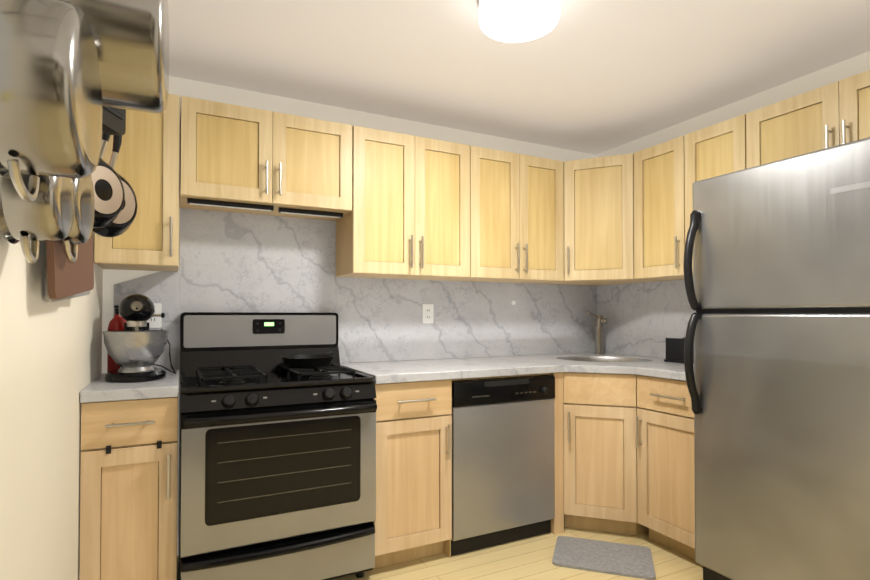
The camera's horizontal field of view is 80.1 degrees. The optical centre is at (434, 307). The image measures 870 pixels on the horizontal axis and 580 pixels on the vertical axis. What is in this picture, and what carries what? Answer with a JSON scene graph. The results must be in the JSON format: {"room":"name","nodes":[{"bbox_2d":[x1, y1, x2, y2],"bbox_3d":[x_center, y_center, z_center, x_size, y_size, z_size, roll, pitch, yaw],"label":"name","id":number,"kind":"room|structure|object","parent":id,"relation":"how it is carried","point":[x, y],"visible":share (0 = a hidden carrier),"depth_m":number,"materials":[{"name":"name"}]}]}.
{"room":"kitchen","nodes":[
{"label":"kitchen","id":0,"kind":"room"},
{"bbox_2d":[0,232,102,579],"bbox_3d":[-0.614,0.008,0.433,0.120,2.330,4.300,0,-1,-27],"label":"wall","id":1,"kind":"structure","parent":0,"point":[50,361],"depth_m":1.28,"materials":[{"name":"white paint"}]},
{"bbox_2d":[0,0,168,301],"bbox_3d":[-0.712,-0.513,1.091,0.325,0.992,2.050,0,-1,-27],"label":"pot rack","id":2,"kind":"object","parent":1,"relation":"attached to","point":[78,78],"visible":1,"depth_m":0.93,"materials":[{"name":"silver metal"}]},
{"bbox_2d":[102,76,595,555],"bbox_3d":[-0.207,0.047,3.114,3.262,2.330,0.120,0,-1,-27],"label":"wall","id":3,"kind":"structure","parent":0,"point":[180,87],"depth_m":2.83,"materials":[{"name":"white paint"}]},
{"bbox_2d":[94,94,201,270],"bbox_3d":[-1.285,-0.548,2.324,0.373,0.740,0.327,0,-1,-27],"label":"upper cabinet","id":4,"kind":"object","parent":3,"relation":"attached to","point":[148,155],"depth_m":2.20,"materials":[{"name":"brown wood"}]},
{"bbox_2d":[198,99,289,215],"bbox_3d":[-0.975,-0.700,2.483,0.446,0.431,0.327,0,-1,-27],"label":"upper cabinet","id":5,"kind":"object","parent":3,"relation":"attached to","point":[246,150],"depth_m":2.37,"materials":[{"name":"brown wood"}]},
{"bbox_2d":[282,115,357,219],"bbox_3d":[-0.685,-0.698,2.629,0.447,0.431,0.327,0,-1,-27],"label":"upper cabinet","id":6,"kind":"object","parent":3,"relation":"attached to","point":[323,154],"depth_m":2.53,"materials":[{"name":"brown wood"}]},
{"bbox_2d":[113,208,596,502],"bbox_3d":[-0.156,0.303,3.058,2.976,1.617,0.018,0,-1,-27],"label":"backsplash","id":7,"kind":"structure","parent":3,"relation":"attached to","point":[236,262],"depth_m":2.88,"materials":[{"name":"stone"}]},
{"bbox_2d":[147,303,161,327],"bbox_3d":[-1.329,0.037,2.453,0.058,0.114,0.012,0,-1,-27],"label":"wall outlets","id":8,"kind":"object","parent":7,"relation":"attached to","point":[155,322],"depth_m":2.46,"materials":[{"name":"white plastic"}]},
{"bbox_2d":[422,304,433,322],"bbox_3d":[-0.044,0.035,3.102,0.073,0.108,0.012,0,-1,-27],"label":"wall outlets","id":9,"kind":"object","parent":7,"relation":"attached to","point":[427,314],"depth_m":3.10,"materials":[{"name":"white plastic"}]},
{"bbox_2d":[326,126,429,279],"bbox_3d":[-0.333,-0.541,2.805,0.465,0.740,0.327,0,-1,-27],"label":"upper cabinet","id":10,"kind":"object","parent":3,"relation":"attached to","point":[393,205],"depth_m":2.69,"materials":[{"name":"brown wood"}]},
{"bbox_2d":[418,139,481,281],"bbox_3d":[-0.028,-0.538,2.959,0.464,0.740,0.327,0,-1,-27],"label":"upper cabinet","id":11,"kind":"object","parent":3,"relation":"attached to","point":[455,168],"depth_m":2.86,"materials":[{"name":"brown wood"}]},
{"bbox_2d":[482,148,509,282],"bbox_3d":[0.272,-0.536,3.110,0.459,0.740,0.327,0,-1,-27],"label":"upper cabinet","id":12,"kind":"object","parent":3,"relation":"attached to","point":[495,163],"depth_m":2.98,"materials":[{"name":"brown wood"}]},
{"bbox_2d":[510,152,565,284],"bbox_3d":[0.580,-0.534,3.239,0.451,0.740,0.375,0,-1,-27],"label":"upper cabinet","id":13,"kind":"object","parent":3,"relation":"attached to","point":[535,182],"depth_m":3.11,"materials":[{"name":"brown wood"}]},
{"bbox_2d":[177,526,702,579],"bbox_3d":[0.789,1.233,1.123,3.262,0.100,4.540,0,-1,-27],"label":"floor","id":14,"kind":"structure","parent":0,"point":[530,558],"depth_m":2.41,"materials":[{"name":"brown wood"}]},
{"bbox_2d":[79,399,177,579],"bbox_3d":[-1.247,0.768,2.156,0.307,0.860,0.628,0,-1,-27],"label":"base cabinet","id":15,"kind":"object","parent":14,"relation":"on","point":[129,474],"depth_m":1.88,"materials":[{"name":"brown wood"}]},
{"bbox_2d":[80,371,177,402],"bbox_3d":[-1.243,0.317,2.155,0.307,0.039,0.646,0,-1,-27],"label":"countertop","id":16,"kind":"structure","parent":15,"relation":"on","point":[100,390],"depth_m":1.90,"materials":[{"name":"white stone"}]},
{"bbox_2d":[107,305,126,372],"bbox_3d":[-1.433,0.145,2.337,0.082,0.308,0.129,0,-1,-27],"label":"bottle","id":17,"kind":"object","parent":16,"relation":"in","point":[116,322],"visible":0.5,"depth_m":2.32,"materials":[{"name":"red glass"}]},
{"bbox_2d":[102,294,175,382],"bbox_3d":[-1.256,0.120,2.215,0.267,0.355,0.396,0,-1,-27],"label":"stand mixer","id":18,"kind":"object","parent":16,"relation":"in","point":[135,347],"visible":1,"depth_m":2.08,"materials":[{"name":"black metal"}]},
{"bbox_2d":[178,312,376,579],"bbox_3d":[-0.728,0.611,2.339,0.769,1.180,0.718,0,-1,-27],"label":"stove","id":19,"kind":"object","parent":14,"relation":"on","point":[277,468],"visible":0.98,"depth_m":2.11,"materials":[{"name":"silver metal"}]},
{"bbox_2d":[281,352,333,366],"bbox_3d":[-0.607,0.253,2.528,0.283,0.054,0.258,0,-1,-27],"label":"skillet","id":20,"kind":"object","parent":19,"relation":"on","point":[313,360],"visible":1,"depth_m":2.44,"materials":[{"name":"black metal"}]},
{"bbox_2d":[373,381,451,568],"bbox_3d":[-0.234,0.775,2.667,0.397,0.860,0.628,0,-1,-27],"label":"base cabinet","id":21,"kind":"object","parent":14,"relation":"on","point":[414,437],"depth_m":2.39,"materials":[{"name":"brown wood"}]},
{"bbox_2d":[340,352,693,410],"bbox_3d":[0.601,0.326,2.716,1.927,0.039,1.306,0,-1,-27],"label":"countertop","id":22,"kind":"structure","parent":21,"relation":"on","point":[429,380],"depth_m":2.69,"materials":[{"name":"white stone"}]},
{"bbox_2d":[555,355,634,362],"bbox_3d":[1.028,0.407,3.158,0.494,0.180,0.495,0,-1,-27],"label":"sink","id":23,"kind":"object","parent":22,"relation":"in","point":[590,358],"depth_m":3.36,"materials":[{"name":"silver metal"}]},
{"bbox_2d":[587,311,606,354],"bbox_3d":[1.079,0.170,3.502,0.194,0.293,0.090,0,-1,-27],"label":"faucet","id":24,"kind":"object","parent":22,"relation":"on","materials":[{"name":"silver metal"}]},
{"bbox_2d":[664,337,693,363],"bbox_3d":[1.429,0.241,2.940,0.190,0.135,0.170,0,-1,-27],"label":"caddy","id":25,"kind":"object","parent":22,"relation":"in","point":[675,350],"visible":0.31,"depth_m":2.91,"materials":[{"name":"black plastic"}]},
{"bbox_2d":[451,375,554,555],"bbox_3d":[0.232,0.785,2.869,0.612,0.839,0.634,0,-1,-27],"label":"dishwasher","id":26,"kind":"object","parent":14,"relation":"on","point":[503,461],"visible":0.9,"depth_m":2.60,"materials":[{"name":"silver metal"}]},
{"bbox_2d":[551,391,642,534],"bbox_3d":[0.973,0.782,3.097,0.914,0.860,0.950,0,-1,-27],"label":"base cabinet","id":27,"kind":"object","parent":14,"relation":"on","point":[624,441],"depth_m":2.74,"materials":[{"name":"brown wood"}]},
{"bbox_2d":[552,536,655,579],"bbox_3d":[0.807,1.197,2.493,0.450,0.011,0.320,0,-1,18],"label":"kitchen mat","id":28,"kind":"object","parent":14,"relation":"on","point":[628,560],"visible":0.92,"depth_m":2.46,"materials":[{"name":"grey fabric"}]},
{"bbox_2d":[639,387,694,559],"bbox_3d":[1.366,0.775,2.629,0.633,0.860,0.477,0,-1,-27],"label":"base cabinet","id":29,"kind":"object","parent":14,"relation":"on","point":[666,417],"depth_m":2.51,"materials":[{"name":"brown wood"}]},
{"bbox_2d":[683,137,869,579],"bbox_3d":[1.560,0.323,2.036,0.774,1.746,0.765,0,-1,-27],"label":"fridge","id":30,"kind":"object","parent":14,"relation":"on","point":[777,283],"visible":1,"depth_m":1.91,"materials":[{"name":"silver metal"}]},
{"bbox_2d":[168,0,869,154],"bbox_3d":[0.789,-1.197,1.159,3.262,0.100,4.540,0,-1,-27],"label":"ceiling","id":31,"kind":"structure","parent":0,"point":[595,77],"depth_m":2.34,"materials":[{"name":"paint"}]},
{"bbox_2d":[477,0,559,42],"bbox_3d":[0.306,-1.084,1.888,0.304,0.102,0.304,0,-1,-27],"label":"ceiling light","id":32,"kind":"object","parent":31,"relation":"attached to","point":[512,21],"visible":1,"depth_m":1.86,"materials":[{"name":"white glass"}]},
{"bbox_2d":[596,51,869,357],"bbox_3d":[2.191,0.028,1.849,0.120,2.330,4.300,0,-1,-27],"label":"wall","id":33,"kind":"structure","parent":0,"point":[853,66],"depth_m":2.73,"materials":[{"name":"white paint"}]},
{"bbox_2d":[562,152,642,285],"bbox_3d":[1.037,-0.534,3.288,0.644,0.740,0.700,0,-1,-27],"label":"upper cabinet","id":34,"kind":"object","parent":33,"relation":"attached to","point":[600,194],"depth_m":3.11,"materials":[{"name":"brown wood"}]},
{"bbox_2d":[596,280,695,357],"bbox_3d":[1.457,0.057,3.148,0.018,0.506,1.282,0,-1,-27],"label":"backsplash","id":35,"kind":"structure","parent":33,"relation":"attached to","point":[646,318],"depth_m":3.35,"materials":[{"name":"stone"}]},
{"bbox_2d":[638,132,693,281],"bbox_3d":[1.368,-0.539,2.942,0.366,0.740,0.461,0,-1,-27],"label":"upper cabinet","id":36,"kind":"object","parent":33,"relation":"attached to","point":[666,169],"depth_m":2.85,"materials":[{"name":"brown wood"}]},
{"bbox_2d":[694,114,745,181],"bbox_3d":[1.520,-0.543,2.683,0.327,0.740,0.391,0,-1,-27],"label":"upper cabinet","id":37,"kind":"object","parent":33,"relation":"attached to","point":[720,148],"depth_m":2.55,"materials":[{"name":"brown wood"}]},
{"bbox_2d":[746,90,817,168],"bbox_3d":[1.710,-0.746,2.312,0.327,0.343,0.444,0,-1,-27],"label":"upper cabinet","id":38,"kind":"object","parent":33,"relation":"attached to","point":[787,128],"depth_m":2.29,"materials":[{"name":"brown wood"}]},
{"bbox_2d":[814,70,869,149],"bbox_3d":[1.854,-0.751,2.025,0.327,0.343,0.443,0,-1,-27],"label":"upper cabinet","id":39,"kind":"object","parent":33,"relation":"attached to","point":[844,104],"depth_m":2.08,"materials":[{"name":"brown wood"}]}
]}

